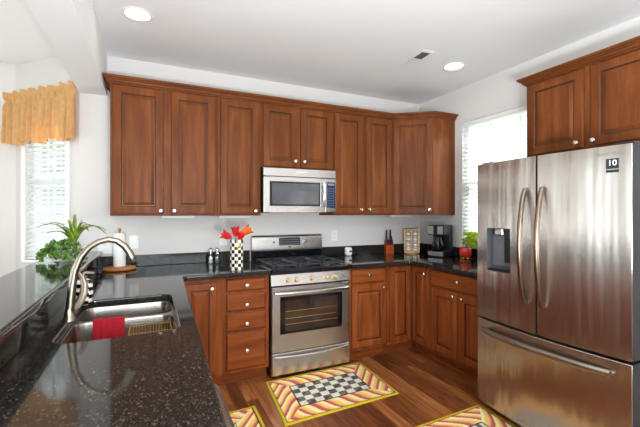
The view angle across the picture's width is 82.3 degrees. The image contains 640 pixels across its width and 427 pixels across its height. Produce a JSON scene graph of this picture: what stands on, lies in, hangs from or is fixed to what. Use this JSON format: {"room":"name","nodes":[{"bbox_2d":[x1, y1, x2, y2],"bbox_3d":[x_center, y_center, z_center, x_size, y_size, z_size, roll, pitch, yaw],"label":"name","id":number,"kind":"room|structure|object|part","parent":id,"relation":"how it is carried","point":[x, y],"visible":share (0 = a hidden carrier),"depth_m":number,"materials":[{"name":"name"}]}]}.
{"room":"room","nodes":[
{"label":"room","id":0,"kind":"room"},
{"bbox_2d":[0,63,15,276],"bbox_3d":[-3.425,0.019,3.151,1.440,2.762,0.140,0,0,-25],"label":"wall","id":1,"kind":"structure","parent":0,"point":[7,71],"depth_m":3.34,"materials":[{"name":"white paint"}]},
{"bbox_2d":[16,56,78,269],"bbox_3d":[-2.388,0.019,3.290,0.820,2.762,0.140,0,0,20],"label":"wall","id":2,"kind":"structure","parent":0,"point":[48,71],"depth_m":3.26,"materials":[{"name":"white paint"}]},
{"bbox_2d":[21,141,69,262],"bbox_3d":[-2.409,-0.304,3.261,0.620,1.492,0.130,0,0,20],"label":"window","id":3,"kind":"structure","parent":2,"relation":"in","point":[67,143],"depth_m":3.31,"materials":[{"name":"white paint"}]},
{"bbox_3d":[-2.418,0.431,3.237,0.560,0.022,0.080,0,0,20],"label":"sill","id":4,"kind":"part","parent":3,"relation":"part of","materials":[{"name":"white paint"}]},
{"bbox_2d":[0,81,75,145],"bbox_3d":[-2.442,-0.846,3.161,0.906,0.488,0.084,0,0,20],"label":"valance curtain","id":5,"kind":"object","parent":3,"relation":"hanging from","point":[34,115],"visible":1,"depth_m":3.14,"materials":[{"name":"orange fabric"}]},
{"bbox_2d":[27,139,64,258],"bbox_3d":[-2.415,-0.290,3.245,0.508,1.412,0.044,0,0,20],"label":"window blind","id":6,"kind":"object","parent":3,"relation":"attached to","point":[34,218],"visible":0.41,"depth_m":3.25,"materials":[{"name":"white paint"}]},
{"bbox_3d":[-2.581,-0.280,3.305,0.003,1.360,0.003,0,0,20],"label":"lift cord","id":7,"kind":"part","parent":6,"relation":"part of","materials":[{"name":"white fabric"}]},
{"bbox_3d":[-2.249,-0.280,3.184,0.003,1.360,0.003,0,0,20],"label":"lift cord","id":8,"kind":"part","parent":6,"relation":"part of","materials":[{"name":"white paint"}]},
{"bbox_3d":[-2.396,-0.290,3.298,0.520,1.420,0.050,0,0,20],"label":"sash frame","id":9,"kind":"part","parent":3,"relation":"part of","materials":[{"name":"white paint"}]},
{"bbox_2d":[79,56,418,268],"bbox_3d":[-0.355,0.019,3.936,3.750,2.762,0.140,0,0,-25],"label":"wall","id":10,"kind":"structure","parent":0,"point":[157,234],"depth_m":3.47,"materials":[{"name":"white paint"}]},
{"bbox_2d":[98,242,112,253],"bbox_3d":[-1.852,0.295,3.159,0.112,0.116,0.007,0,0,-25],"label":"wall outlet","id":11,"kind":"object","parent":10,"relation":"attached to","point":[106,248],"visible":0.73,"depth_m":3.16,"materials":[{"name":"white paint"}]},
{"bbox_2d":[129,236,138,248],"bbox_3d":[-1.653,0.260,3.252,0.072,0.116,0.007,0,0,-25],"label":"wall outlet","id":12,"kind":"object","parent":10,"relation":"attached to","point":[133,240],"visible":0.94,"depth_m":3.25,"materials":[{"name":"white paint"}]},
{"bbox_2d":[110,83,216,215],"bbox_3d":[-1.340,-0.508,3.185,0.821,1.063,0.391,0,0,-25],"label":"upper cabinet","id":13,"kind":"object","parent":10,"relation":"attached to","point":[163,143],"visible":1,"depth_m":3.02,"materials":[{"name":"brown wood"}]},
{"bbox_3d":[-1.465,-0.503,2.958,0.370,1.022,0.020,0,0,-25],"label":"door","id":14,"kind":"part","parent":13,"relation":"part of","materials":[{"name":"brown wood"}]},
{"bbox_2d":[162,216,194,217],"bbox_3d":[-1.263,0.036,3.267,0.270,0.024,0.050,0,0,-25],"label":"light","id":15,"kind":"object","parent":13,"relation":"attached to","point":[162,216],"visible":0.88,"depth_m":3.24,"materials":[{"name":"white paint"}]},
{"bbox_3d":[-1.082,-0.503,3.136,0.359,1.022,0.020,0,0,-25],"label":"door","id":16,"kind":"part","parent":13,"relation":"part of","materials":[{"name":"brown wood"}]},
{"bbox_2d":[102,72,457,120],"bbox_3d":[-0.158,-1.053,3.579,3.448,0.058,0.394,0,0,-20],"label":"crown molding","id":17,"kind":"structure","parent":13,"relation":"attached to","point":[108,78],"depth_m":3.36,"materials":[{"name":"brown wood"}]},
{"bbox_2d":[97,250,249,268],"bbox_3d":[-1.305,0.424,3.405,1.316,0.100,0.021,0,0,-25],"label":"backsplash","id":18,"kind":"structure","parent":10,"relation":"attached to","point":[224,256],"depth_m":3.37,"materials":[{"name":"black stone"}]},
{"bbox_2d":[219,234,226,245],"bbox_3d":[-0.948,0.260,3.579,0.072,0.116,0.007,0,0,-25],"label":"wall outlet","id":19,"kind":"object","parent":10,"relation":"attached to","point":[222,241],"visible":0.69,"depth_m":3.57,"materials":[{"name":"white paint"}]},
{"bbox_2d":[217,97,260,215],"bbox_3d":[-0.789,-0.508,3.441,0.392,1.063,0.391,0,0,-25],"label":"upper cabinet","id":20,"kind":"object","parent":10,"relation":"attached to","point":[238,121],"visible":0.97,"depth_m":3.29,"materials":[{"name":"brown wood"}]},
{"bbox_2d":[218,216,250,217],"bbox_3d":[-0.809,0.036,3.478,0.300,0.024,0.050,0,0,-25],"label":"light","id":21,"kind":"object","parent":20,"relation":"attached to","point":[218,216],"visible":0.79,"depth_m":3.45,"materials":[{"name":"white paint"}]},
{"bbox_2d":[261,103,332,170],"bbox_3d":[-0.270,-0.732,3.682,0.751,0.616,0.391,0,0,-25],"label":"upper cabinet","id":22,"kind":"object","parent":10,"relation":"attached to","point":[291,137],"visible":0.96,"depth_m":3.52,"materials":[{"name":"brown wood"}]},
{"bbox_3d":[-0.374,-0.726,3.465,0.341,0.576,0.020,0,0,-25],"label":"door","id":23,"kind":"part","parent":22,"relation":"part of","materials":[{"name":"brown wood"}]},
{"bbox_2d":[261,167,335,212],"bbox_3d":[-0.253,-0.211,3.647,0.740,0.418,0.466,0,0,-25],"label":"microwave","id":24,"kind":"object","parent":22,"relation":"attached to","point":[283,190],"visible":1,"depth_m":3.46,"materials":[{"name":"silver metal"}]},
{"bbox_3d":[-0.235,-0.171,3.467,0.620,0.329,0.027,0,0,-25],"label":"door","id":25,"kind":"part","parent":24,"relation":"part of","materials":[{"name":"silver metal"}]},
{"bbox_3d":[-0.181,-0.380,3.492,0.740,0.081,0.027,0,0,-25],"label":"vent panel","id":26,"kind":"part","parent":24,"relation":"part of","materials":[{"name":"silver metal"}]},
{"bbox_3d":[0.040,-0.179,3.554,0.028,0.251,0.050,0,0,-25],"label":"handle","id":27,"kind":"part","parent":24,"relation":"part of","materials":[{"name":"silver metal"}]},
{"bbox_3d":[0.101,-0.171,3.623,0.118,0.329,0.027,0,0,-25],"label":"control panel","id":28,"kind":"part","parent":24,"relation":"part of","materials":[{"name":"silver metal"}]},
{"bbox_3d":[-0.032,-0.726,3.623,0.345,0.576,0.020,0,0,-25],"label":"door","id":29,"kind":"part","parent":22,"relation":"part of","materials":[{"name":"brown wood"}]},
{"bbox_2d":[331,230,336,240],"bbox_3d":[0.160,0.254,4.093,0.072,0.116,0.007,0,0,-25],"label":"wall outlet","id":30,"kind":"object","parent":10,"relation":"attached to","point":[333,233],"visible":1,"depth_m":4.09,"materials":[{"name":"white paint"}]},
{"bbox_2d":[319,112,391,214],"bbox_3d":[0.401,-0.508,3.994,0.727,1.063,0.391,0,0,-25],"label":"upper cabinet","id":31,"kind":"object","parent":10,"relation":"attached to","point":[362,145],"visible":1,"depth_m":3.86,"materials":[{"name":"brown wood"}]},
{"bbox_3d":[0.298,-0.503,3.776,0.336,1.022,0.020,0,0,-25],"label":"door","id":32,"kind":"part","parent":31,"relation":"part of","materials":[{"name":"brown wood"}]},
{"bbox_3d":[0.633,-0.503,3.932,0.324,1.022,0.020,0,0,-25],"label":"door","id":33,"kind":"part","parent":31,"relation":"part of","materials":[{"name":"brown wood"}]},
{"bbox_2d":[392,118,454,214],"bbox_3d":[1.079,-0.508,4.183,0.658,1.063,0.619,0,0,-25],"label":"upper cabinet","id":34,"kind":"object","parent":10,"relation":"attached to","point":[423,149],"visible":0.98,"depth_m":3.97,"materials":[{"name":"brown wood"}]},
{"bbox_2d":[389,215,410,216],"bbox_3d":[0.925,0.036,4.205,0.280,0.024,0.050,0,0,-25],"label":"light","id":35,"kind":"object","parent":34,"relation":"attached to","point":[389,215],"visible":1,"depth_m":4.17,"materials":[{"name":"white paint"}]},
{"bbox_3d":[1.001,-0.500,3.965,0.401,1.020,0.020,0,0,12],"label":"door","id":36,"kind":"part","parent":34,"relation":"part of","materials":[{"name":"brown wood"}]},
{"bbox_2d":[0,0,639,104],"bbox_3d":[-0.527,-1.412,0.505,6.950,0.100,7.640,0,0,-25],"label":"ceiling","id":37,"kind":"structure","parent":0,"point":[356,47],"depth_m":2.82,"materials":[{"name":"white paint"}]},
{"bbox_2d":[25,0,106,95],"bbox_3d":[-0.534,-1.188,0.110,0.204,0.348,6.650,0,0,-25],"label":"ceiling beam","id":38,"kind":"structure","parent":37,"relation":"attached to","point":[72,28],"depth_m":2.23,"materials":[{"name":"white paint"}]},
{"bbox_2d":[121,6,152,21],"bbox_3d":[-1.250,-1.358,2.507,0.196,0.006,0.196,0,0,-25],"label":"recessed light","id":39,"kind":"object","parent":37,"relation":"in","point":[134,13],"visible":1,"depth_m":2.50,"materials":[{"name":"white paint"}]},
{"bbox_2d":[401,50,433,65],"bbox_3d":[0.852,-1.357,3.218,0.124,0.008,0.316,0,0,-21],"label":"ceiling vent","id":40,"kind":"object","parent":37,"relation":"in","point":[422,54],"visible":1,"depth_m":3.20,"materials":[{"name":"white metal"}]},
{"bbox_2d":[443,62,464,70],"bbox_3d":[1.242,-1.358,3.393,0.196,0.006,0.196,0,0,-25],"label":"recessed light","id":41,"kind":"object","parent":37,"relation":"in","point":[451,66],"visible":1,"depth_m":3.39,"materials":[{"name":"white paint"}]},
{"bbox_2d":[219,348,522,426],"bbox_3d":[-0.527,1.450,0.505,6.950,0.100,7.640,0,0,-25],"label":"floor","id":42,"kind":"structure","parent":0,"point":[428,389],"depth_m":2.79,"materials":[{"name":"laminate"}]},
{"bbox_2d":[184,279,221,385],"bbox_3d":[-1.090,0.958,3.116,0.391,0.884,0.705,0,0,-25],"label":"base cabinet","id":43,"kind":"object","parent":42,"relation":"on","point":[205,296],"visible":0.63,"depth_m":2.87,"materials":[{"name":"brown wood"}]},
{"bbox_2d":[214,384,234,426],"bbox_3d":[-0.461,0.965,0.769,0.591,0.870,0.600,0,0,-25],"label":"dishwasher","id":44,"kind":"object","parent":42,"relation":"on","point":[229,423],"visible":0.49,"depth_m":1.00,"materials":[{"name":"grey metal"}]},
{"bbox_2d":[220,275,268,384],"bbox_3d":[-0.736,0.958,3.281,0.388,0.884,0.705,0,0,-25],"label":"base cabinet","id":45,"kind":"object","parent":42,"relation":"on","point":[245,300],"visible":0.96,"depth_m":3.00,"materials":[{"name":"brown wood"}]},
{"bbox_3d":[-0.604,1.121,3.000,0.325,0.297,0.020,0,0,-25],"label":"drawer","id":46,"kind":"part","parent":45,"relation":"part of","materials":[{"name":"brown wood"}]},
{"bbox_3d":[-0.604,0.884,3.000,0.325,0.144,0.020,0,0,-25],"label":"drawer","id":47,"kind":"part","parent":45,"relation":"part of","materials":[{"name":"brown wood"}]},
{"bbox_3d":[-0.604,0.724,3.000,0.325,0.140,0.020,0,0,-25],"label":"drawer","id":48,"kind":"part","parent":45,"relation":"part of","materials":[{"name":"brown wood"}]},
{"bbox_3d":[-0.604,0.584,3.000,0.325,0.103,0.020,0,0,-25],"label":"drawer","id":49,"kind":"part","parent":45,"relation":"part of","materials":[{"name":"brown wood"}]},
{"bbox_2d":[229,406,264,426],"bbox_3d":[-0.490,1.396,2.124,0.480,0.006,0.945,0,0,-25],"label":"floor mat","id":50,"kind":"object","parent":42,"relation":"on","point":[249,416],"visible":0.56,"depth_m":2.48,"materials":[{"name":"fabric"}]},
{"bbox_2d":[250,234,349,376],"bbox_3d":[-0.198,0.813,3.502,0.760,1.174,0.760,0,0,-25],"label":"gas range","id":51,"kind":"object","parent":42,"relation":"on","point":[309,291],"visible":1,"depth_m":3.24,"materials":[{"name":"grey metal"}]},
{"bbox_2d":[253,255,348,273],"bbox_3d":[-0.200,0.480,3.506,0.760,0.072,0.632,0,0,-25],"label":"cooktop","id":52,"kind":"object","parent":51,"relation":"in","point":[278,264],"depth_m":3.35,"materials":[{"name":"grey metal"}]},
{"bbox_3d":[-0.072,1.281,3.232,0.748,0.190,0.044,0,0,-25],"label":"storage drawer","id":53,"kind":"part","parent":51,"relation":"part of","materials":[{"name":"silver metal"}]},
{"bbox_3d":[-0.072,0.903,3.232,0.748,0.550,0.044,0,0,-25],"label":"oven door","id":54,"kind":"part","parent":51,"relation":"part of","materials":[{"name":"silver metal"}]},
{"bbox_3d":[-0.073,0.570,3.234,0.752,0.088,0.040,0,0,-25],"label":"control panel","id":55,"kind":"part","parent":51,"relation":"part of","materials":[{"name":"silver metal"}]},
{"bbox_3d":[-0.057,1.221,3.199,0.702,0.038,0.032,0,0,-25],"label":"handle","id":56,"kind":"part","parent":51,"relation":"part of","materials":[{"name":"silver metal"}]},
{"bbox_3d":[-0.051,0.678,3.186,0.704,0.029,0.062,0,0,-25],"label":"handle","id":57,"kind":"part","parent":51,"relation":"part of","materials":[{"name":"silver metal"}]},
{"bbox_2d":[265,362,398,425],"bbox_3d":[0.072,1.396,2.915,1.018,0.006,0.683,0,0,-25],"label":"floor mat","id":58,"kind":"object","parent":42,"relation":"on","point":[307,396],"visible":1,"depth_m":2.84,"materials":[{"name":"multicoloured fabric"}]},
{"bbox_2d":[348,266,386,359],"bbox_3d":[0.336,0.958,3.778,0.424,0.884,0.705,0,0,-25],"label":"base cabinet","id":59,"kind":"object","parent":42,"relation":"on","point":[368,286],"visible":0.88,"depth_m":3.49,"materials":[{"name":"brown wood"}]},
{"bbox_3d":[0.468,0.597,3.497,0.383,0.137,0.020,0,0,-25],"label":"drawer","id":60,"kind":"part","parent":59,"relation":"part of","materials":[{"name":"brown wood"}]},
{"bbox_3d":[0.468,0.977,3.497,0.383,0.586,0.020,0,0,-25],"label":"door","id":61,"kind":"part","parent":59,"relation":"part of","materials":[{"name":"brown wood"}]},
{"bbox_2d":[383,265,435,358],"bbox_3d":[1.007,0.958,3.968,0.948,0.884,0.925,0,0,-25],"label":"base cabinet","id":62,"kind":"object","parent":42,"relation":"on","point":[408,286],"visible":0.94,"depth_m":3.62,"materials":[{"name":"brown wood"}]},
{"bbox_3d":[0.798,0.899,3.650,0.252,0.742,0.020,0,0,-25],"label":"door","id":63,"kind":"part","parent":62,"relation":"part of","materials":[{"name":"brown wood"}]},
{"bbox_2d":[326,251,476,277],"bbox_3d":[0.980,0.494,3.531,1.387,0.039,1.717,0,0,-25],"label":"countertop","id":64,"kind":"structure","parent":62,"relation":"on","point":[452,264],"depth_m":3.58,"materials":[{"name":"black stone"}]},
{"bbox_2d":[345,247,351,255],"bbox_3d":[0.316,0.426,4.082,0.076,0.098,0.062,0,0,-25],"label":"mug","id":65,"kind":"object","parent":64,"relation":"on","point":[348,250],"visible":1,"depth_m":4.06,"materials":[{"name":"white ceramic"}]},
{"bbox_2d":[384,240,393,253],"bbox_3d":[0.812,0.400,4.310,0.086,0.150,0.095,0,0,-5],"label":"knife block","id":66,"kind":"object","parent":64,"relation":"on","point":[388,249],"visible":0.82,"depth_m":4.26,"materials":[{"name":"orange wood"}]},
{"bbox_2d":[404,229,419,253],"bbox_3d":[1.093,0.333,4.366,0.176,0.284,0.176,0,0,13],"label":"spice rack","id":67,"kind":"object","parent":64,"relation":"on","point":[411,230],"visible":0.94,"depth_m":4.29,"materials":[{"name":"brown wood"}]},
{"bbox_3d":[1.153,0.327,4.270,0.016,0.244,0.016,0,0,13],"label":"post","id":68,"kind":"part","parent":67,"relation":"part of","materials":[{"name":"brown wood"}]},
{"bbox_2d":[428,224,452,257],"bbox_3d":[1.297,0.302,3.993,0.268,0.345,0.188,0,0,-44],"label":"coffee maker","id":69,"kind":"object","parent":64,"relation":"on","point":[442,244],"visible":1,"depth_m":3.95,"materials":[{"name":"black plastic"}]},
{"bbox_3d":[1.204,0.185,3.979,0.005,0.088,0.062,0,0,-44],"label":"steel plate","id":70,"kind":"part","parent":69,"relation":"part of","materials":[{"name":"grey metal"}]},
{"bbox_3d":[1.280,0.185,3.900,0.005,0.088,0.062,0,0,-44],"label":"steel plate","id":71,"kind":"part","parent":69,"relation":"part of","materials":[{"name":"silver metal"}]},
{"bbox_3d":[1.359,0.322,4.053,0.095,0.165,0.188,0,0,-44],"label":"water tank","id":72,"kind":"part","parent":69,"relation":"part of","materials":[{"name":"black plastic"}]},
{"bbox_2d":[459,231,476,258],"bbox_3d":[1.537,0.302,3.744,0.146,0.345,0.222,0,0,-25],"label":"planter","id":73,"kind":"object","parent":64,"relation":"on","point":[464,252],"visible":0.96,"depth_m":3.73,"materials":[{"name":"ceramic"}]},
{"bbox_3d":[1.504,0.409,3.785,0.121,0.104,0.121,0,0,-25],"label":"pot","id":74,"kind":"part","parent":73,"relation":"part of","materials":[{"name":"red ceramic"}]},
{"bbox_3d":[0.980,0.899,3.588,0.020,0.742,0.238,0,0,-25],"label":"door","id":75,"kind":"part","parent":62,"relation":"part of","materials":[{"name":"brown wood"}]},
{"bbox_2d":[430,269,479,381],"bbox_3d":[1.478,0.958,3.249,0.700,0.884,0.775,0,0,-25],"label":"base cabinet","id":76,"kind":"object","parent":42,"relation":"on","point":[454,316],"visible":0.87,"depth_m":3.17,"materials":[{"name":"brown wood"}]},
{"bbox_3d":[1.116,0.984,3.296,0.020,0.572,0.305,0,0,-25],"label":"door","id":77,"kind":"part","parent":76,"relation":"part of","materials":[{"name":"brown wood"}]},
{"bbox_3d":[1.198,0.603,3.120,0.020,0.150,0.717,0,0,-25],"label":"drawer","id":78,"kind":"part","parent":76,"relation":"part of","materials":[{"name":"brown wood"}]},
{"bbox_3d":[1.270,0.984,2.964,0.020,0.572,0.373,0,0,-25],"label":"door","id":79,"kind":"part","parent":76,"relation":"part of","materials":[{"name":"brown wood"}]},
{"bbox_2d":[416,405,515,426],"bbox_3d":[1.053,1.396,2.096,0.675,0.006,0.969,0,0,-25],"label":"floor mat","id":80,"kind":"object","parent":42,"relation":"on","point":[475,416],"visible":1,"depth_m":2.46,"materials":[{"name":"fabric"}]},
{"bbox_2d":[477,141,639,426],"bbox_3d":[1.649,0.521,2.350,0.950,1.757,0.929,0,0,-25],"label":"refrigerator","id":81,"kind":"object","parent":42,"relation":"on","point":[558,234],"visible":1,"depth_m":2.06,"materials":[{"name":"grey metal"}]},
{"bbox_3d":[1.250,0.257,2.472,0.030,0.210,0.181,0,0,-25],"label":"dispenser panel","id":82,"kind":"part","parent":81,"relation":"part of","materials":[{"name":"grey plastic"}]},
{"bbox_3d":[1.249,0.193,2.424,0.123,1.070,0.459,0,0,-25],"label":"door","id":83,"kind":"part","parent":81,"relation":"part of","materials":[{"name":"silver metal"}]},
{"bbox_3d":[1.231,0.202,2.226,0.086,0.715,0.028,0,0,-25],"label":"handle","id":84,"kind":"part","parent":81,"relation":"part of","materials":[{"name":"grey metal"}]},
{"bbox_3d":[1.276,0.202,2.128,0.086,0.715,0.028,0,0,-25],"label":"handle","id":85,"kind":"part","parent":81,"relation":"part of","materials":[{"name":"grey metal"}]},
{"bbox_3d":[1.275,0.806,2.180,0.090,0.037,0.796,0,0,-25],"label":"handle","id":86,"kind":"part","parent":81,"relation":"part of","materials":[{"name":"silver metal"}]},
{"bbox_3d":[1.348,1.034,2.211,0.123,0.583,0.929,0,0,-25],"label":"freezer drawer","id":87,"kind":"part","parent":81,"relation":"part of","materials":[{"name":"silver metal"}]},
{"bbox_3d":[1.446,0.193,1.999,0.123,1.070,0.462,0,0,-25],"label":"door","id":88,"kind":"part","parent":81,"relation":"part of","materials":[{"name":"silver metal"}]},
{"bbox_3d":[-0.979,0.958,1.851,0.572,0.884,1.782,0,0,-25],"label":"base cabinet","id":89,"kind":"object","parent":42,"relation":"on","visible":0},
{"bbox_2d":[0,260,270,426],"bbox_3d":[-0.660,0.494,1.992,1.336,0.039,3.129,0,0,-25],"label":"countertop","id":90,"kind":"structure","parent":89,"relation":"on","point":[158,379],"depth_m":1.10,"materials":[{"name":"black stone"}]},
{"bbox_2d":[0,260,96,369],"bbox_3d":[-1.258,0.421,1.714,0.020,0.106,3.129,0,0,-25],"label":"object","id":91,"kind":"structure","parent":90,"relation":"on","point":[19,338],"depth_m":1.39,"materials":[{"name":"stone"}]},
{"bbox_2d":[75,271,93,305],"bbox_3d":[-1.228,0.389,1.905,0.082,0.172,0.082,0,0,7],"label":"soap dispenser","id":92,"kind":"object","parent":90,"relation":"on","point":[89,298],"visible":0.59,"depth_m":1.89,"materials":[{"name":"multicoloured ceramic"}]},
{"bbox_2d":[62,237,135,321],"bbox_3d":[-1.019,0.291,1.710,0.290,0.367,0.153,0,0,-25],"label":"kitchen faucet","id":93,"kind":"object","parent":90,"relation":"on","point":[72,306],"visible":1,"depth_m":1.64,"materials":[{"name":"silver metal"}]},
{"bbox_3d":[-1.110,0.367,1.684,0.052,0.177,0.124,0,0,-13],"label":"lever handle","id":94,"kind":"part","parent":93,"relation":"part of","materials":[{"name":"silver metal"}]},
{"bbox_2d":[58,301,177,343],"bbox_3d":[-0.923,0.610,1.735,0.477,0.190,0.765,0,0,-25],"label":"sink","id":95,"kind":"object","parent":90,"relation":"in","point":[81,330],"visible":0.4,"depth_m":1.85,"materials":[{"name":"silver metal"}]},
{"bbox_2d":[92,316,124,339],"bbox_3d":[-1.012,0.590,1.759,0.136,0.169,0.074,0,0,-25],"label":"dish towel","id":96,"kind":"object","parent":95,"relation":"on","point":[110,327],"visible":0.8,"depth_m":1.74,"materials":[{"name":"red fabric"}]},
{"bbox_3d":[-0.859,0.611,1.598,0.425,0.189,0.410,0,0,-25],"label":"bowl","id":97,"kind":"part","parent":95,"relation":"part of","materials":[{"name":"silver metal"}]},
{"bbox_3d":[-1.015,0.611,1.934,0.425,0.189,0.275,0,0,-25],"label":"bowl","id":98,"kind":"part","parent":95,"relation":"part of","materials":[{"name":"silver metal"}]},
{"bbox_2d":[128,322,171,335],"bbox_3d":[-0.785,0.623,1.697,0.182,0.160,0.223,0,0,-25],"label":"dish rack","id":99,"kind":"object","parent":95,"relation":"in","point":[167,329],"visible":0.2,"depth_m":1.79,"materials":[{"name":"gold metal"}]},
{"bbox_2d":[102,228,136,271],"bbox_3d":[-1.678,0.301,3.063,0.256,0.348,0.256,0,0,-25],"label":"paper towel holder","id":100,"kind":"object","parent":90,"relation":"on","point":[119,256],"visible":0.99,"depth_m":3.02,"materials":[{"name":"white paper"}]},
{"bbox_2d":[208,248,212,262],"bbox_3d":[-1.025,0.400,3.432,0.054,0.150,0.054,0,0,-25],"label":"glass shaker","id":101,"kind":"object","parent":90,"relation":"on","point":[209,249],"visible":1,"depth_m":3.42,"materials":[{"name":"clear glass"}]},
{"bbox_2d":[215,247,219,262],"bbox_3d":[-0.971,0.400,3.458,0.054,0.150,0.054,0,0,-25],"label":"glass shaker","id":102,"kind":"object","parent":90,"relation":"on","point":[217,248],"visible":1,"depth_m":3.44,"materials":[{"name":"grey glass"}]},
{"bbox_2d":[230,239,242,270],"bbox_3d":[-0.695,0.348,3.054,0.107,0.254,0.112,0,0,-25],"label":"vase","id":103,"kind":"object","parent":90,"relation":"on","point":[236,246],"visible":0.97,"depth_m":3.01,"materials":[{"name":"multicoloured ceramic"}]},
{"bbox_2d":[220,229,231,239],"bbox_3d":[-0.755,0.299,3.006,0.131,0.328,0.085,0,0,-25],"label":"lily","id":104,"kind":"object","parent":103,"relation":"in","point":[225,235],"visible":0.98,"depth_m":3.00,"materials":[{"name":"red plant"}]},
{"bbox_2d":[231,226,238,239],"bbox_3d":[-0.708,0.287,3.057,0.078,0.353,0.086,0,0,-25],"label":"lily","id":105,"kind":"object","parent":103,"relation":"in","point":[235,230],"visible":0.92,"depth_m":3.04,"materials":[{"name":"red plant"}]},
{"bbox_2d":[238,231,245,239],"bbox_3d":[-0.645,0.306,3.024,0.068,0.315,0.083,0,0,-25],"label":"lily","id":106,"kind":"object","parent":103,"relation":"in","point":[241,235],"visible":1,"depth_m":3.01,"materials":[{"name":"red plant"}]},
{"bbox_2d":[241,224,253,234],"bbox_3d":[-0.611,0.277,3.072,0.130,0.373,0.098,0,0,-36],"label":"lily","id":107,"kind":"object","parent":103,"relation":"in","point":[247,229],"visible":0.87,"depth_m":3.06,"materials":[{"name":"orange plant"}]},
{"bbox_2d":[419,16,639,248],"bbox_3d":[2.711,0.019,1.617,0.140,2.762,6.650,0,0,-25],"label":"wall","id":108,"kind":"structure","parent":0,"point":[499,92],"depth_m":3.69,"materials":[{"name":"white paint"}]},
{"bbox_2d":[321,243,476,258],"bbox_3d":[0.980,0.424,3.531,1.387,0.100,1.717,0,0,-25],"label":"backsplash","id":109,"kind":"structure","parent":108,"relation":"attached to","point":[358,249],"depth_m":4.21,"materials":[{"name":"black stone"}]},
{"bbox_2d":[459,111,526,248],"bbox_3d":[1.776,-0.304,3.548,0.130,1.342,1.000,0,0,-25],"label":"window","id":110,"kind":"structure","parent":108,"relation":"in","point":[520,113],"depth_m":3.95,"materials":[{"name":"white paint"}]},
{"bbox_2d":[463,105,526,244],"bbox_3d":[1.761,-0.315,3.541,0.044,1.312,0.948,0,0,-25],"label":"window blind","id":111,"kind":"object","parent":110,"relation":"attached to","point":[522,108],"visible":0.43,"depth_m":3.72,"materials":[{"name":"white paint"}]},
{"bbox_2d":[516,36,639,156],"bbox_3d":[1.984,-0.763,2.586,0.362,0.637,1.047,0,0,-25],"label":"upper cabinet","id":112,"kind":"object","parent":108,"relation":"attached to","point":[592,100],"visible":0.98,"depth_m":2.55,"materials":[{"name":"brown wood"}]},
{"bbox_3d":[1.756,-0.736,2.748,0.020,0.552,0.418,0,0,-25],"label":"door","id":113,"kind":"part","parent":112,"relation":"part of","materials":[{"name":"brown wood"}]},
{"bbox_3d":[1.983,-1.053,2.585,0.361,0.058,1.047,0,0,-25],"label":"crown molding","id":114,"kind":"part","parent":112,"relation":"part of","materials":[{"name":"brown wood"}]},
{"bbox_3d":[1.952,-0.736,2.325,0.020,0.552,0.424,0,0,-25],"label":"door","id":115,"kind":"part","parent":112,"relation":"part of","materials":[{"name":"brown wood"}]},
{"bbox_3d":[-1.314,0.884,1.678,0.110,1.032,3.150,0,0,-25],"label":"wall","id":116,"kind":"structure","parent":0,"visible":0},
{"bbox_2d":[0,251,101,343],"bbox_3d":[-1.391,0.347,1.714,0.336,0.039,3.320,0,0,-25],"label":"countertop","id":117,"kind":"structure","parent":116,"relation":"on","point":[24,291],"depth_m":1.61,"materials":[{"name":"stone"}]},
{"bbox_2d":[35,214,106,262],"bbox_3d":[-1.691,0.168,2.495,0.431,0.319,0.263,0,0,-25],"label":"potted plant","id":118,"kind":"object","parent":117,"relation":"on","point":[68,252],"visible":0.96,"depth_m":2.45,"materials":[{"name":"green plant"}]},
{"bbox_3d":[-1.708,0.275,2.493,0.134,0.106,0.134,0,0,-25],"label":"pot","id":119,"kind":"part","parent":118,"relation":"part of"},
{"label":"outside","id":120,"kind":"structure","parent":0,"visible":0},
{"bbox_3d":[-2.526,1.850,5.442,28.000,0.100,40.000,0,0,-25],"label":"ground","id":121,"kind":"structure","parent":120,"visible":0},
{"bbox_2d":[42,141,64,247],"bbox_3d":[-10.104,-1.400,11.283,10.800,6.400,3.800,0,0,-37],"label":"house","id":122,"kind":"structure","parent":121,"relation":"on","point":[56,141],"depth_m":10.92,"materials":[{"name":"white"}]}
]}

